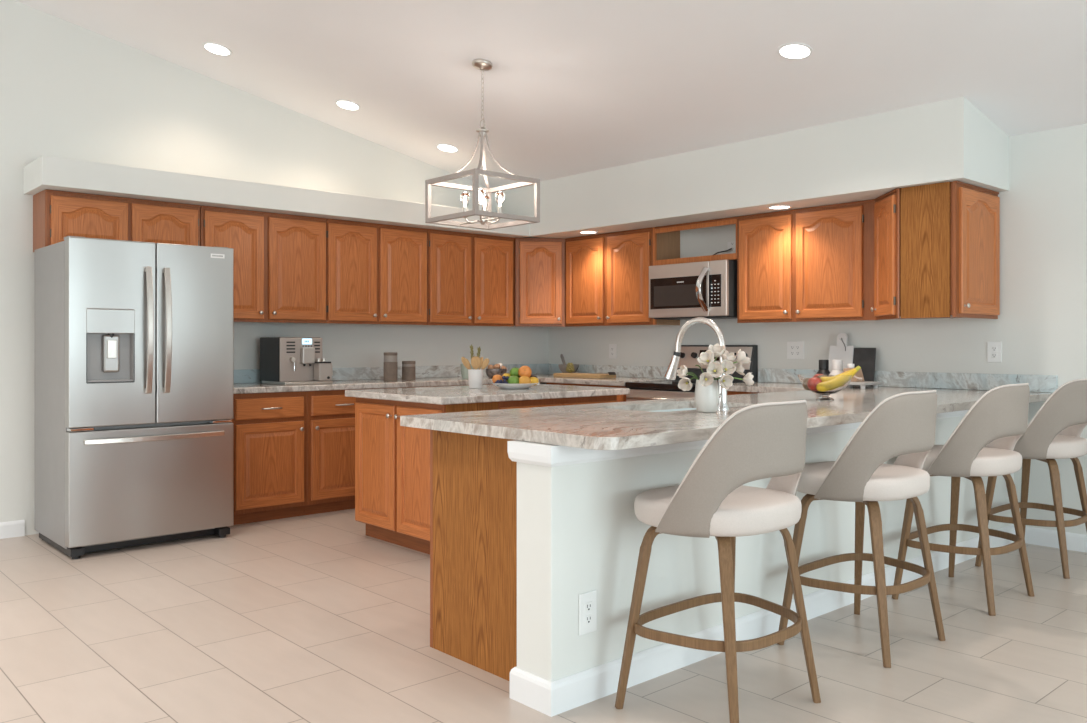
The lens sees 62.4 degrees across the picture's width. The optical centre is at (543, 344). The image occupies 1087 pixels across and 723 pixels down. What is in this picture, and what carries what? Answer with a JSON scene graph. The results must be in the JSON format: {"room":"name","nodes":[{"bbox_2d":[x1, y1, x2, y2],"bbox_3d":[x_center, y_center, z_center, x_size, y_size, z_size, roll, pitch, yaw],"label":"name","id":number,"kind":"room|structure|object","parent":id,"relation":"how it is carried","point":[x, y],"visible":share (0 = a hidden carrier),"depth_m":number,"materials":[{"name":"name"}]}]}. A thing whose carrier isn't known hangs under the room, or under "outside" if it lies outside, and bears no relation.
{"room":"kitchen","nodes":[
{"label":"kitchen","id":0,"kind":"room"},
{"bbox_2d":[0,0,548,534],"bbox_3d":[-3.885,-1.149,5.149,10.720,4.700,0.120,0,0,-42],"label":"wall","id":1,"kind":"structure","parent":0,"point":[68,90],"depth_m":6.14,"materials":[{"name":"paint"}]},
{"bbox_2d":[0,520,24,538],"bbox_3d":[-5.539,1.151,3.571,6.150,0.100,0.014,0,0,-42],"label":"baseboard","id":2,"kind":"structure","parent":1,"relation":"attached to","point":[9,529],"depth_m":5.58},
{"bbox_2d":[33,189,200,251],"bbox_3d":[-2.763,-0.752,5.858,0.940,0.370,0.323,0,0,-42],"label":"upper cabinet","id":3,"kind":"object","parent":1,"relation":"attached to","point":[57,215],"visible":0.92,"depth_m":5.67,"materials":[{"name":"brown wood"}]},
{"bbox_2d":[200,205,326,322],"bbox_3d":[-2.054,-0.546,6.477,0.935,0.782,0.352,0,0,-42],"label":"upper cabinet","id":4,"kind":"object","parent":1,"relation":"attached to","point":[280,259],"visible":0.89,"depth_m":6.39,"materials":[{"name":"brown wood"}]},
{"bbox_2d":[23,155,538,237],"bbox_3d":[-1.450,-1.025,6.947,4.455,0.172,0.465,0,0,-42],"label":"soffit","id":5,"kind":"structure","parent":1,"relation":"attached to","point":[45,172],"depth_m":6.06,"materials":[{"name":"paint"}]},
{"bbox_2d":[326,218,427,324],"bbox_3d":[-1.366,-0.546,7.096,0.908,0.782,0.352,0,0,-42],"label":"upper cabinet","id":6,"kind":"object","parent":1,"relation":"attached to","point":[376,273],"visible":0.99,"depth_m":6.96,"materials":[{"name":"brown wood"}]},
{"bbox_2d":[234,364,548,383],"bbox_3d":[-1.223,0.236,7.449,3.444,0.100,0.020,0,0,-42],"label":"backsplash","id":7,"kind":"structure","parent":1,"relation":"attached to","point":[347,373],"depth_m":7.34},
{"bbox_2d":[427,229,514,326],"bbox_3d":[-0.686,-0.546,7.708,0.917,0.782,0.352,0,0,-42],"label":"upper cabinet","id":8,"kind":"object","parent":1,"relation":"attached to","point":[470,276],"visible":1,"depth_m":7.57,"materials":[{"name":"brown wood"}]},
{"bbox_2d":[514,238,564,326],"bbox_3d":[-0.012,-0.546,8.158,0.694,0.782,0.585,0,0,-42],"label":"upper cabinet","id":9,"kind":"object","parent":1,"relation":"attached to","point":[539,263],"visible":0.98,"depth_m":7.92,"materials":[{"name":"brown wood"}]},
{"bbox_2d":[0,509,1086,722],"bbox_3d":[-0.675,1.251,1.567,10.700,0.100,9.700,0,0,-42],"label":"floor","id":10,"kind":"structure","parent":0,"point":[313,618],"depth_m":3.56,"materials":[{"name":"tile"}]},
{"bbox_2d":[34,236,233,558],"bbox_3d":[-2.520,0.298,5.546,0.936,1.806,0.876,0,0,-42],"label":"refrigerator","id":11,"kind":"object","parent":10,"relation":"on","point":[134,340],"visible":1,"depth_m":5.24,"materials":[{"name":"grey metal"}]},
{"bbox_2d":[230,391,306,524],"bbox_3d":[-2.056,0.765,6.271,0.600,0.872,0.654,0,0,-42],"label":"base cabinet","id":12,"kind":"object","parent":10,"relation":"on","point":[270,429],"visible":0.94,"depth_m":6.07,"materials":[{"name":"brown wood"}]},
{"bbox_2d":[305,389,362,514],"bbox_3d":[-1.624,0.765,6.661,0.560,0.872,0.654,0,0,-42],"label":"base cabinet","id":13,"kind":"object","parent":10,"relation":"on","point":[330,414],"visible":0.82,"depth_m":6.37,"materials":[{"name":"brown wood"}]},
{"bbox_2d":[377,386,440,388],"bbox_3d":[-1.146,0.765,7.090,0.720,0.872,0.654,0,0,-42],"label":"base cabinet","id":14,"kind":"object","parent":10,"relation":"on","point":[430,386],"visible":0.02,"depth_m":6.83,"materials":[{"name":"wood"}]},
{"bbox_2d":[430,430,516,680],"bbox_3d":[0.894,0.765,4.393,3.108,0.872,0.674,0,0,-42],"label":"base cabinet","id":15,"kind":"object","parent":10,"relation":"on","point":[473,478],"visible":0.09,"depth_m":3.36,"materials":[{"name":"brown wood"}]},
{"bbox_2d":[400,382,1051,449],"bbox_3d":[0.918,0.307,4.788,3.821,0.040,2.075,0,0,-42],"label":"countertop","id":16,"kind":"structure","parent":15,"relation":"on","point":[629,424],"depth_m":3.61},
{"bbox_2d":[650,408,696,411],"bbox_3d":[0.626,0.426,4.181,0.740,0.206,0.425,0,0,-42],"label":"sink","id":17,"kind":"object","parent":16,"relation":"in","point":[681,409],"visible":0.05,"depth_m":4.48,"materials":[{"name":"white"}]},
{"bbox_2d":[664,317,728,409],"bbox_3d":[0.671,0.083,4.031,0.103,0.408,0.353,0,0,-42],"label":"faucet","id":18,"kind":"object","parent":16,"relation":"on","point":[671,372],"visible":0.79,"depth_m":4.03,"materials":[{"name":"silver metal"}]},
{"bbox_2d":[695,379,718,411],"bbox_3d":[0.689,0.218,3.793,0.101,0.136,0.101,0,0,-42],"label":"vase","id":19,"kind":"object","parent":16,"relation":"on","point":[706,398],"visible":0.9,"depth_m":3.75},
{"bbox_2d":[678,377,697,390],"bbox_3d":[0.632,0.203,3.783,0.131,0.128,0.053,0,0,12],"label":"flower","id":20,"kind":"object","parent":19,"relation":"in","point":[683,384],"visible":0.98,"depth_m":3.80,"materials":[{"name":"white plant"}]},
{"bbox_2d":[677,365,698,379],"bbox_3d":[0.629,0.178,3.795,0.138,0.178,0.051,0,0,23],"label":"flower","id":21,"kind":"object","parent":19,"relation":"in","point":[682,372],"visible":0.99,"depth_m":3.80,"materials":[{"name":"white plant"}]},
{"bbox_2d":[695,350,714,372],"bbox_3d":[0.678,0.145,3.764,0.062,0.242,0.090,0,0,-42],"label":"flower","id":22,"kind":"object","parent":19,"relation":"in","point":[708,356],"visible":0.91,"depth_m":3.78,"materials":[{"name":"white plant"}]},
{"bbox_2d":[699,372,713,386],"bbox_3d":[0.679,0.191,3.753,0.060,0.151,0.100,0,0,9],"label":"flower","id":23,"kind":"object","parent":19,"relation":"in","point":[705,380],"visible":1,"depth_m":3.73,"materials":[{"name":"white plant"}]},
{"bbox_2d":[706,362,722,377],"bbox_3d":[0.697,0.169,3.741,0.064,0.195,0.105,0,0,-42],"label":"flower","id":24,"kind":"object","parent":19,"relation":"in","point":[714,367],"visible":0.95,"depth_m":3.74,"materials":[{"name":"white plant"}]},
{"bbox_2d":[708,343,724,361],"bbox_3d":[0.726,0.132,3.808,0.096,0.270,0.068,0,0,-42],"label":"flower","id":25,"kind":"object","parent":19,"relation":"in","point":[717,350],"visible":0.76,"depth_m":3.83,"materials":[{"name":"white plant"}]},
{"bbox_2d":[713,374,733,389],"bbox_3d":[0.728,0.196,3.757,0.063,0.142,0.127,0,0,-42],"label":"flower","id":26,"kind":"object","parent":19,"relation":"in","point":[725,381],"visible":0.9,"depth_m":3.74,"materials":[{"name":"white plant"}]},
{"bbox_2d":[715,359,735,379],"bbox_3d":[0.744,0.166,3.776,0.126,0.203,0.063,0,0,42],"label":"flower","id":27,"kind":"object","parent":19,"relation":"in","point":[728,366],"visible":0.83,"depth_m":3.77,"materials":[{"name":"white plant"}]},
{"bbox_2d":[721,351,736,360],"bbox_3d":[0.752,0.147,3.794,0.138,0.240,0.061,0,0,-25],"label":"flower","id":28,"kind":"object","parent":19,"relation":"in","point":[728,356],"visible":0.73,"depth_m":3.80,"materials":[{"name":"white plant"}]},
{"bbox_2d":[722,363,744,374],"bbox_3d":[0.770,0.170,3.792,0.178,0.193,0.058,0,0,-17],"label":"flower","id":29,"kind":"object","parent":19,"relation":"in","point":[739,368],"visible":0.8,"depth_m":3.80,"materials":[{"name":"white plant"}]},
{"bbox_2d":[716,372,753,385],"bbox_3d":[0.786,0.193,3.787,0.213,0.147,0.057,0,0,-11],"label":"flower","id":30,"kind":"object","parent":19,"relation":"in","point":[748,377],"visible":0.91,"depth_m":3.79,"materials":[{"name":"white plant"}]},
{"bbox_2d":[725,349,750,371],"bbox_3d":[0.780,0.144,3.806,0.196,0.247,0.071,0,0,12],"label":"flower","id":31,"kind":"object","parent":19,"relation":"in","point":[741,355],"visible":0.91,"depth_m":3.77,"materials":[{"name":"white plant"}]},
{"bbox_2d":[816,360,830,373],"bbox_3d":[1.921,0.197,6.157,0.114,0.179,0.114,0,0,-42],"label":"bottle","id":32,"kind":"object","parent":16,"relation":"on","point":[823,364],"visible":0.57,"depth_m":6.13,"materials":[{"name":"black plastic"}]},
{"bbox_2d":[797,374,851,399],"bbox_3d":[1.452,0.222,4.631,0.276,0.128,0.276,0,0,-42],"label":"fruit bowl","id":33,"kind":"object","parent":16,"relation":"on","point":[834,384],"visible":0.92,"depth_m":4.54,"materials":[{"name":"clear glass"}]},
{"bbox_2d":[817,366,860,390],"bbox_3d":[1.506,0.177,4.564,0.244,0.125,0.059,0,0,-6],"label":"banana","id":34,"kind":"object","parent":33,"relation":"in","point":[853,372],"visible":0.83,"depth_m":4.56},
{"bbox_2d":[835,366,858,375],"bbox_3d":[1.518,0.160,4.590,0.211,0.099,0.052,0,0,-2],"label":"banana","id":35,"kind":"object","parent":33,"relation":"in","point":[857,366],"visible":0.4,"depth_m":4.59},
{"bbox_2d":[830,360,842,373],"bbox_3d":[1.990,0.197,6.078,0.114,0.179,0.114,0,0,-42],"label":"bottle","id":36,"kind":"object","parent":16,"relation":"on","point":[837,365],"visible":0.53,"depth_m":6.05,"materials":[{"name":"white ceramic"}]},
{"bbox_2d":[828,333,853,385],"bbox_3d":[2.069,0.104,6.245,0.065,0.364,0.176,0,0,-42],"label":"cutting board","id":37,"kind":"object","parent":16,"relation":"on","point":[843,352],"visible":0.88,"depth_m":6.24,"materials":[{"name":"white stone"}]},
{"bbox_2d":[853,348,875,385],"bbox_3d":[2.184,0.155,6.124,0.045,0.261,0.160,0,0,-42],"label":"slate board","id":38,"kind":"object","parent":16,"relation":"on","point":[865,358],"visible":0.56,"depth_m":6.11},
{"bbox_2d":[848,381,881,388],"bbox_3d":[2.048,0.266,5.881,0.220,0.040,0.240,0,0,-42],"label":"tray","id":39,"kind":"object","parent":16,"relation":"on","point":[862,384],"visible":0.63,"depth_m":5.78,"materials":[{"name":"white ceramic"}]},
{"bbox_2d":[843,368,863,381],"bbox_3d":[2.042,0.203,5.904,0.100,0.085,0.097,0,0,-42],"label":"wooden box","id":40,"kind":"object","parent":39,"relation":"on","point":[859,373],"visible":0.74,"depth_m":5.88,"materials":[{"name":"beige wood"}]},
{"bbox_2d":[847,364,854,367],"bbox_3d":[2.027,0.144,5.920,0.044,0.030,0.044,0,0,-42],"label":"jar","id":41,"kind":"object","parent":40,"relation":"on","point":[848,365],"visible":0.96,"depth_m":5.90,"materials":[{"name":"white ceramic"}]},
{"bbox_2d":[355,395,617,554],"bbox_3d":[-0.351,0.765,5.694,1.424,0.872,0.994,0,0,-42],"label":"base cabinet","id":42,"kind":"object","parent":10,"relation":"on","point":[392,460],"visible":0.41,"depth_m":5.28,"materials":[{"name":"brown wood"}]},
{"bbox_2d":[345,384,629,404],"bbox_3d":[-0.339,0.307,5.717,1.500,0.040,1.030,0,0,-42],"label":"countertop","id":43,"kind":"structure","parent":42,"relation":"on","point":[443,395],"depth_m":5.40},
{"bbox_2d":[468,369,482,387],"bbox_3d":[-0.441,0.225,5.834,0.101,0.122,0.101,0,0,-42],"label":"pot","id":44,"kind":"object","parent":43,"relation":"on","point":[475,377],"visible":0.99,"depth_m":5.79,"materials":[{"name":"white ceramic"}]},
{"bbox_2d":[461,357,468,368],"bbox_3d":[-0.478,0.180,5.840,0.113,0.196,0.016,0,0,5],"label":"wooden spoon","id":45,"kind":"object","parent":44,"relation":"in","point":[462,358],"visible":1,"depth_m":5.84,"materials":[{"name":"brown wood"}]},
{"bbox_2d":[464,358,470,369],"bbox_3d":[-0.467,0.185,5.828,0.094,0.186,0.013,0,0,-9],"label":"wooden spoon","id":46,"kind":"object","parent":44,"relation":"in","point":[466,361],"visible":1,"depth_m":5.82,"materials":[{"name":"brown wood"}]},
{"bbox_2d":[470,344,473,368],"bbox_3d":[-0.460,0.137,5.832,0.036,0.275,0.029,0,0,-42],"label":"herb sprig","id":47,"kind":"object","parent":44,"relation":"in","point":[471,346],"visible":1,"depth_m":5.83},
{"bbox_2d":[471,356,480,369],"bbox_3d":[-0.440,0.178,5.804,0.054,0.198,0.050,0,0,-42],"label":"wooden spoon","id":48,"kind":"object","parent":44,"relation":"in","point":[475,361],"visible":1,"depth_m":5.80,"materials":[{"name":"brown wood"}]},
{"bbox_2d":[481,358,488,368],"bbox_3d":[-0.406,0.185,5.827,0.111,0.186,0.016,0,0,5],"label":"wooden spoon","id":49,"kind":"object","parent":44,"relation":"in","point":[486,361],"visible":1,"depth_m":5.82,"materials":[{"name":"brown wood"}]},
{"bbox_2d":[491,380,539,388],"bbox_3d":[-0.188,0.259,5.792,0.304,0.055,0.304,0,0,-42],"label":"fruit plate","id":50,"kind":"object","parent":43,"relation":"on","point":[502,386],"visible":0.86,"depth_m":5.69,"materials":[{"name":"white ceramic"}]},
{"bbox_2d":[492,374,502,382],"bbox_3d":[-0.297,0.226,5.785,0.068,0.065,0.068,0,0,-42],"label":"orange","id":51,"kind":"object","parent":50,"relation":"on","point":[495,378],"visible":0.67,"depth_m":5.76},
{"bbox_2d":[507,375,518,383],"bbox_3d":[-0.192,0.235,5.739,0.082,0.073,0.082,0,0,-42],"label":"lime","id":52,"kind":"object","parent":50,"relation":"on","point":[513,379],"visible":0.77,"depth_m":5.71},
{"bbox_2d":[519,376,530,383],"bbox_3d":[-0.123,0.239,5.745,0.080,0.072,0.079,0,0,-42],"label":"mango","id":53,"kind":"object","parent":50,"relation":"on","point":[523,379],"visible":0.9,"depth_m":5.72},
{"bbox_2d":[518,366,531,376],"bbox_3d":[-0.119,0.182,5.794,0.086,0.087,0.086,0,0,-42],"label":"orange","id":54,"kind":"object","parent":53,"relation":"on","point":[524,370],"visible":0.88,"depth_m":5.76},
{"bbox_2d":[530,377,538,385],"bbox_3d":[-0.067,0.240,5.798,0.068,0.058,0.066,0,0,-42],"label":"lemon","id":55,"kind":"object","parent":50,"relation":"on","point":[533,379],"visible":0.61,"depth_m":5.78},
{"bbox_3d":[-0.141,0.234,5.848,0.068,0.062,0.068,0,0,-42],"label":"plum","id":56,"kind":"object","parent":50,"relation":"on","visible":0},
{"bbox_2d":[510,367,519,376],"bbox_3d":[-0.180,0.184,5.824,0.080,0.071,0.080,0,0,-42],"label":"lime","id":57,"kind":"object","parent":56,"relation":"on","point":[514,371],"visible":0.67,"depth_m":5.79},
{"bbox_2d":[546,383,625,401],"bbox_3d":[0.550,0.765,7.538,0.686,0.872,0.932,0,0,-42],"label":"base cabinet","id":58,"kind":"object","parent":10,"relation":"on","point":[621,398],"visible":0.03,"depth_m":7.18,"materials":[{"name":"brown wood"}]},
{"bbox_2d":[234,374,668,393],"bbox_3d":[-0.695,0.307,6.863,3.444,0.040,1.600,0,0,-42],"label":"countertop","id":59,"kind":"structure","parent":58,"relation":"on","point":[239,388],"depth_m":6.89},
{"bbox_2d":[260,337,332,384],"bbox_3d":[-1.792,0.119,6.524,0.380,0.335,0.436,0,0,-42],"label":"coffee machine","id":60,"kind":"object","parent":59,"relation":"on","point":[283,360],"visible":1,"depth_m":6.42,"materials":[{"name":"silver plastic"}]},
{"bbox_2d":[262,381,332,384],"bbox_3d":[-1.785,0.276,6.508,0.370,0.020,0.370,0,0,-42],"label":"drip tray","id":61,"kind":"object","parent":60,"relation":"on","point":[264,382],"depth_m":6.38,"materials":[{"name":"silver metal"}]},
{"bbox_2d":[314,358,332,380],"bbox_3d":[-1.587,0.184,6.482,0.130,0.160,0.098,0,0,-42],"label":"jar","id":62,"kind":"object","parent":60,"relation":"on","point":[323,369],"depth_m":6.45,"materials":[{"name":"ceramic"}]},
{"bbox_2d":[384,352,397,380],"bbox_3d":[-1.185,0.175,6.960,0.108,0.222,0.108,0,0,-42],"label":"canister","id":63,"kind":"object","parent":59,"relation":"on","point":[390,358],"visible":1,"depth_m":6.92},
{"bbox_2d":[402,361,415,379],"bbox_3d":[-1.070,0.210,7.125,0.108,0.152,0.108,0,0,-42],"label":"canister","id":64,"kind":"object","parent":59,"relation":"on","point":[408,367],"visible":1,"depth_m":7.08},
{"bbox_2d":[460,364,472,378],"bbox_3d":[-0.635,0.225,7.428,0.104,0.122,0.104,0,0,-42],"label":"drinking glass","id":65,"kind":"object","parent":59,"relation":"on","point":[464,371],"visible":0.62,"depth_m":7.39,"materials":[{"name":"clear glass"}]},
{"bbox_2d":[486,368,506,377],"bbox_3d":[-0.403,0.247,7.637,0.180,0.078,0.180,0,0,-42],"label":"egg bowl","id":66,"kind":"object","parent":59,"relation":"on","point":[490,373],"visible":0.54,"depth_m":7.56,"materials":[{"name":"clear glass"}]},
{"bbox_2d":[494,364,500,368],"bbox_3d":[-0.394,0.194,7.618,0.065,0.054,0.054,0,0,-42],"label":"egg","id":67,"kind":"object","parent":66,"relation":"in","point":[496,366],"visible":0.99,"depth_m":7.59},
{"bbox_2d":[558,364,578,372],"bbox_3d":[0.228,0.234,8.091,0.188,0.104,0.188,0,0,-42],"label":"mortar","id":68,"kind":"object","parent":59,"relation":"on","point":[562,367],"visible":0.52,"depth_m":8.03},
{"bbox_2d":[560,354,565,364],"bbox_3d":[0.189,0.172,8.122,0.040,0.166,0.127,0,0,-21],"label":"pestle","id":69,"kind":"object","parent":68,"relation":"in","point":[561,355],"visible":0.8,"depth_m":8.13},
{"bbox_2d":[553,373,615,378],"bbox_3d":[0.349,0.270,7.706,0.205,0.032,0.565,0,0,-42],"label":"chopping board","id":70,"kind":"object","parent":59,"relation":"on","point":[572,375],"visible":0.88,"depth_m":7.58,"materials":[{"name":"brown wood"}]},
{"bbox_2d":[566,363,574,372],"bbox_3d":[0.234,0.207,7.846,0.085,0.089,0.084,0,0,-42],"label":"artichoke","id":71,"kind":"object","parent":70,"relation":"on","point":[570,368],"visible":1,"depth_m":7.82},
{"bbox_2d":[595,372,615,374],"bbox_3d":[0.533,0.243,7.492,0.077,0.022,0.253,0,0,-32],"label":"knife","id":72,"kind":"object","parent":70,"relation":"on","point":[609,373],"visible":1,"depth_m":7.44,"materials":[{"name":"black plastic"}]},
{"bbox_2d":[625,345,757,401],"bbox_3d":[1.113,0.604,6.889,0.714,1.194,0.762,0,0,-42],"label":"range","id":73,"kind":"object","parent":10,"relation":"on","point":[668,389],"visible":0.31,"depth_m":6.86,"materials":[{"name":"silver glass"}]},
{"bbox_2d":[625,380,732,390],"bbox_3d":[1.099,0.317,6.877,0.575,0.044,0.762,0,0,-42],"label":"cooktop","id":74,"kind":"object","parent":73,"relation":"in","point":[668,385],"depth_m":6.81,"materials":[{"name":"black glass"}]},
{"bbox_2d":[615,400,820,722],"bbox_3d":[0.573,0.691,3.007,0.622,1.025,0.554,0,0,-32],"label":"bar stool","id":75,"kind":"object","parent":10,"relation":"on","point":[762,440],"visible":1,"depth_m":2.80,"materials":[{"name":"beige fabric"}]},
{"bbox_2d":[727,391,758,394],"bbox_3d":[1.730,0.765,6.233,0.680,0.872,1.010,0,0,-42],"label":"base cabinet","id":76,"kind":"object","parent":10,"relation":"on","point":[728,392],"visible":0.02,"depth_m":6.23,"materials":[{"name":"brown wood"}]},
{"bbox_2d":[777,390,945,667],"bbox_3d":[1.272,0.691,3.636,0.622,1.025,0.554,0,0,-32],"label":"bar stool","id":77,"kind":"object","parent":10,"relation":"on","point":[903,425],"visible":0.95,"depth_m":3.43,"materials":[{"name":"beige fabric"}]},
{"bbox_2d":[892,383,1034,615],"bbox_3d":[2.030,0.691,4.318,0.554,1.025,0.622,0,0,38],"label":"bar stool","id":78,"kind":"object","parent":10,"relation":"on","point":[997,420],"visible":0.96,"depth_m":4.06,"materials":[{"name":"beige fabric"}]},
{"bbox_2d":[975,379,1086,578],"bbox_3d":[2.723,0.691,4.942,0.554,1.025,0.622,0,0,38],"label":"bar stool","id":79,"kind":"object","parent":10,"relation":"on","point":[1054,432],"visible":0.84,"depth_m":4.67,"materials":[{"name":"beige fabric"}]},
{"bbox_2d":[15,0,1086,187],"bbox_3d":[-0.678,-2.357,1.497,10.600,2.170,9.600,0,0,-42],"label":"ceiling","id":80,"kind":"structure","parent":0,"point":[572,87],"depth_m":5.33,"materials":[{"name":"paint"}]},
{"bbox_2d":[202,42,232,55],"bbox_3d":[-2.142,-1.936,5.897,0.188,0.040,0.191,0,0,-37],"label":"recessed light","id":81,"kind":"object","parent":80,"relation":"in","point":[215,48],"visible":1,"depth_m":5.89,"materials":[{"name":"white"}]},
{"bbox_2d":[335,100,360,110],"bbox_3d":[-1.432,-1.747,6.570,0.188,0.040,0.191,0,0,-37],"label":"recessed light","id":82,"kind":"object","parent":80,"relation":"in","point":[344,104],"visible":1,"depth_m":6.57,"materials":[{"name":"white"}]},
{"bbox_2d":[436,144,458,152],"bbox_3d":[-0.771,-1.570,7.199,0.188,0.040,0.191,0,0,-37],"label":"recessed light","id":83,"kind":"object","parent":80,"relation":"in","point":[449,148],"visible":1,"depth_m":7.20,"materials":[{"name":"white"}]},
{"bbox_2d":[425,59,539,229],"bbox_3d":[-0.376,-1.240,5.536,0.504,1.006,0.504,0,0,-42],"label":"chandelier","id":84,"kind":"object","parent":80,"relation":"hanging from","point":[481,202],"visible":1,"depth_m":5.51,"materials":[{"name":"silver metal"}]},
{"bbox_2d":[777,43,812,59],"bbox_3d":[1.351,-1.572,4.826,0.188,0.040,0.191,0,0,-37],"label":"recessed light","id":85,"kind":"object","parent":80,"relation":"in","point":[791,51],"visible":1,"depth_m":4.82,"materials":[{"name":"white"}]},
{"bbox_2d":[578,231,597,233],"bbox_3d":[0.375,-0.936,7.524,0.168,0.006,0.168,0,0,-42],"label":"recessed light","id":86,"kind":"object","parent":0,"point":[582,232],"visible":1,"depth_m":7.53,"materials":[{"name":"white"}]},
{"bbox_2d":[517,416,1013,681],"bbox_3d":[1.389,0.765,4.261,3.828,0.872,0.176,0,0,-42],"label":"wall","id":87,"kind":"structure","parent":0,"point":[579,531],"depth_m":3.18,"materials":[{"name":"paint"}]},
{"bbox_2d":[579,590,596,635],"bbox_3d":[0.150,0.904,3.021,0.082,0.138,0.009,0,0,-42],"label":"outlet","id":88,"kind":"object","parent":87,"relation":"attached to","point":[588,600],"visible":1,"depth_m":3.02,"materials":[{"name":"white plastic"}]},
{"bbox_2d":[585,601,591,611],"bbox_3d":[0.151,0.883,3.019,0.034,0.030,0.003,0,0,-42],"label":"receptacle","id":89,"kind":"object","parent":88,"relation":"attached to","point":[588,604],"depth_m":3.02,"materials":[{"name":"white plastic"}]},
{"bbox_2d":[585,614,591,623],"bbox_3d":[0.151,0.925,3.019,0.034,0.030,0.003,0,0,-42],"label":"receptacle","id":90,"kind":"object","parent":88,"relation":"attached to","point":[588,617],"depth_m":3.02,"materials":[{"name":"white plastic"}]},
{"bbox_2d":[507,410,968,466],"bbox_3d":[1.381,0.363,4.253,3.847,0.068,0.218,0,0,-42],"label":"trim","id":91,"kind":"structure","parent":87,"relation":"attached to","point":[523,452],"depth_m":3.03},
{"bbox_2d":[510,524,1015,716],"bbox_3d":[1.377,1.149,4.250,3.828,0.105,0.208,0,0,-42],"label":"baseboard","id":92,"kind":"structure","parent":87,"relation":"attached to","point":[553,698],"depth_m":3.27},
{"bbox_2d":[767,205,791,208],"bbox_3d":[1.615,-0.936,6.146,0.168,0.006,0.168,0,0,-42],"label":"recessed light","id":93,"kind":"object","parent":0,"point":[774,206],"visible":1,"depth_m":6.14,"materials":[{"name":"white"}]},
{"bbox_2d":[549,124,1086,534],"bbox_3d":[3.306,-1.149,5.082,0.120,4.700,9.600,0,0,-42],"label":"wall","id":94,"kind":"structure","parent":0,"point":[1041,324],"depth_m":5.48,"materials":[{"name":"paint"}]},
{"bbox_2d":[549,364,667,377],"bbox_3d":[0.585,0.237,8.000,0.020,0.098,1.578,0,0,-42],"label":"backsplash","id":95,"kind":"structure","parent":94,"relation":"attached to","point":[621,371],"depth_m":7.86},
{"bbox_2d":[609,344,615,358],"bbox_3d":[0.614,0.064,7.977,0.009,0.128,0.090,0,0,-42],"label":"outlet","id":96,"kind":"object","parent":94,"relation":"attached to","point":[612,347],"visible":1,"depth_m":7.97,"materials":[{"name":"white plastic"}]},
{"bbox_2d":[565,227,679,326],"bbox_3d":[0.645,-0.546,7.671,0.370,0.782,1.047,0,0,-42],"label":"upper cabinet","id":97,"kind":"object","parent":94,"relation":"attached to","point":[607,274],"visible":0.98,"depth_m":7.52,"materials":[{"name":"brown wood"}]},
{"bbox_2d":[655,217,736,265],"bbox_3d":[1.274,-0.781,7.003,0.329,0.312,0.788,0,0,-42],"label":"upper cabinet","id":98,"kind":"object","parent":94,"relation":"attached to","point":[732,220],"visible":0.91,"depth_m":6.87,"materials":[{"name":"brown wood"}]},
{"bbox_2d":[649,260,736,319],"bbox_3d":[1.206,-0.410,6.961,0.483,0.424,0.758,0,0,-42],"label":"microwave","id":99,"kind":"object","parent":98,"relation":"attached to","point":[706,289],"visible":0.94,"depth_m":6.80,"materials":[{"name":"silver metal"}]},
{"bbox_2d":[727,241,735,251],"bbox_3d":[1.478,-0.764,7.016,0.009,0.075,0.100,0,0,-42],"label":"outlet","id":100,"kind":"object","parent":94,"relation":"attached to","point":[732,245],"visible":0.87,"depth_m":7.02,"materials":[{"name":"white plastic"}]},
{"bbox_2d":[496,96,1008,237],"bbox_3d":[1.210,-1.170,6.837,0.648,0.462,4.187,0,0,-42],"label":"soffit","id":101,"kind":"structure","parent":94,"relation":"attached to","point":[869,157],"depth_m":5.95,"materials":[{"name":"paint"}]},
{"bbox_2d":[787,341,803,358],"bbox_3d":[1.851,0.045,6.601,0.009,0.130,0.142,0,0,-42],"label":"outlet","id":102,"kind":"object","parent":94,"relation":"attached to","point":[795,349],"visible":1,"depth_m":6.60,"materials":[{"name":"white plastic"}]},
{"bbox_2d":[737,199,875,322],"bbox_3d":[1.887,-0.546,6.290,0.368,0.782,1.085,0,0,-42],"label":"upper cabinet","id":103,"kind":"object","parent":94,"relation":"attached to","point":[810,264],"visible":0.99,"depth_m":6.15,"materials":[{"name":"brown wood"}]},
{"bbox_2d":[871,188,930,319],"bbox_3d":[2.257,-0.546,5.700,0.608,0.782,0.300,0,0,-42],"label":"upper cabinet","id":104,"kind":"object","parent":94,"relation":"attached to","point":[887,207],"visible":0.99,"depth_m":5.52,"materials":[{"name":"brown wood"}]},
{"bbox_2d":[758,368,1057,392],"bbox_3d":[2.331,0.235,6.059,0.020,0.102,2.075,0,0,-42],"label":"backsplash","id":105,"kind":"structure","parent":94,"relation":"attached to","point":[971,381],"depth_m":5.78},
{"bbox_2d":[901,181,999,318],"bbox_3d":[2.491,-0.546,5.450,0.595,0.782,0.378,0,0,-42],"label":"upper cabinet","id":106,"kind":"object","parent":94,"relation":"attached to","point":[950,231],"visible":1,"depth_m":5.28,"materials":[{"name":"brown wood"}]},
{"bbox_2d":[987,342,1001,361],"bbox_3d":[2.791,0.049,5.558,0.009,0.128,0.086,0,0,-42],"label":"outlet","id":107,"kind":"object","parent":94,"relation":"attached to","point":[994,349],"visible":1,"depth_m":5.55,"materials":[{"name":"white plastic"}]},
{"bbox_2d":[991,346,996,350],"bbox_3d":[2.789,0.028,5.556,0.003,0.030,0.034,0,0,-42],"label":"receptacle","id":108,"kind":"object","parent":107,"relation":"attached to","point":[993,348],"depth_m":5.56,"materials":[{"name":"white plastic"}]},
{"bbox_2d":[991,353,996,357],"bbox_3d":[2.789,0.070,5.556,0.003,0.030,0.034,0,0,-42],"label":"receptacle","id":109,"kind":"object","parent":107,"relation":"attached to","point":[993,355],"depth_m":5.56,"materials":[{"name":"white plastic"}]},
{"bbox_2d":[1025,526,1086,552],"bbox_3d":[4.673,1.151,3.463,0.014,0.100,5.364,0,0,-42],"label":"baseboard","id":110,"kind":"structure","parent":94,"relation":"attached to","point":[1035,536],"depth_m":5.30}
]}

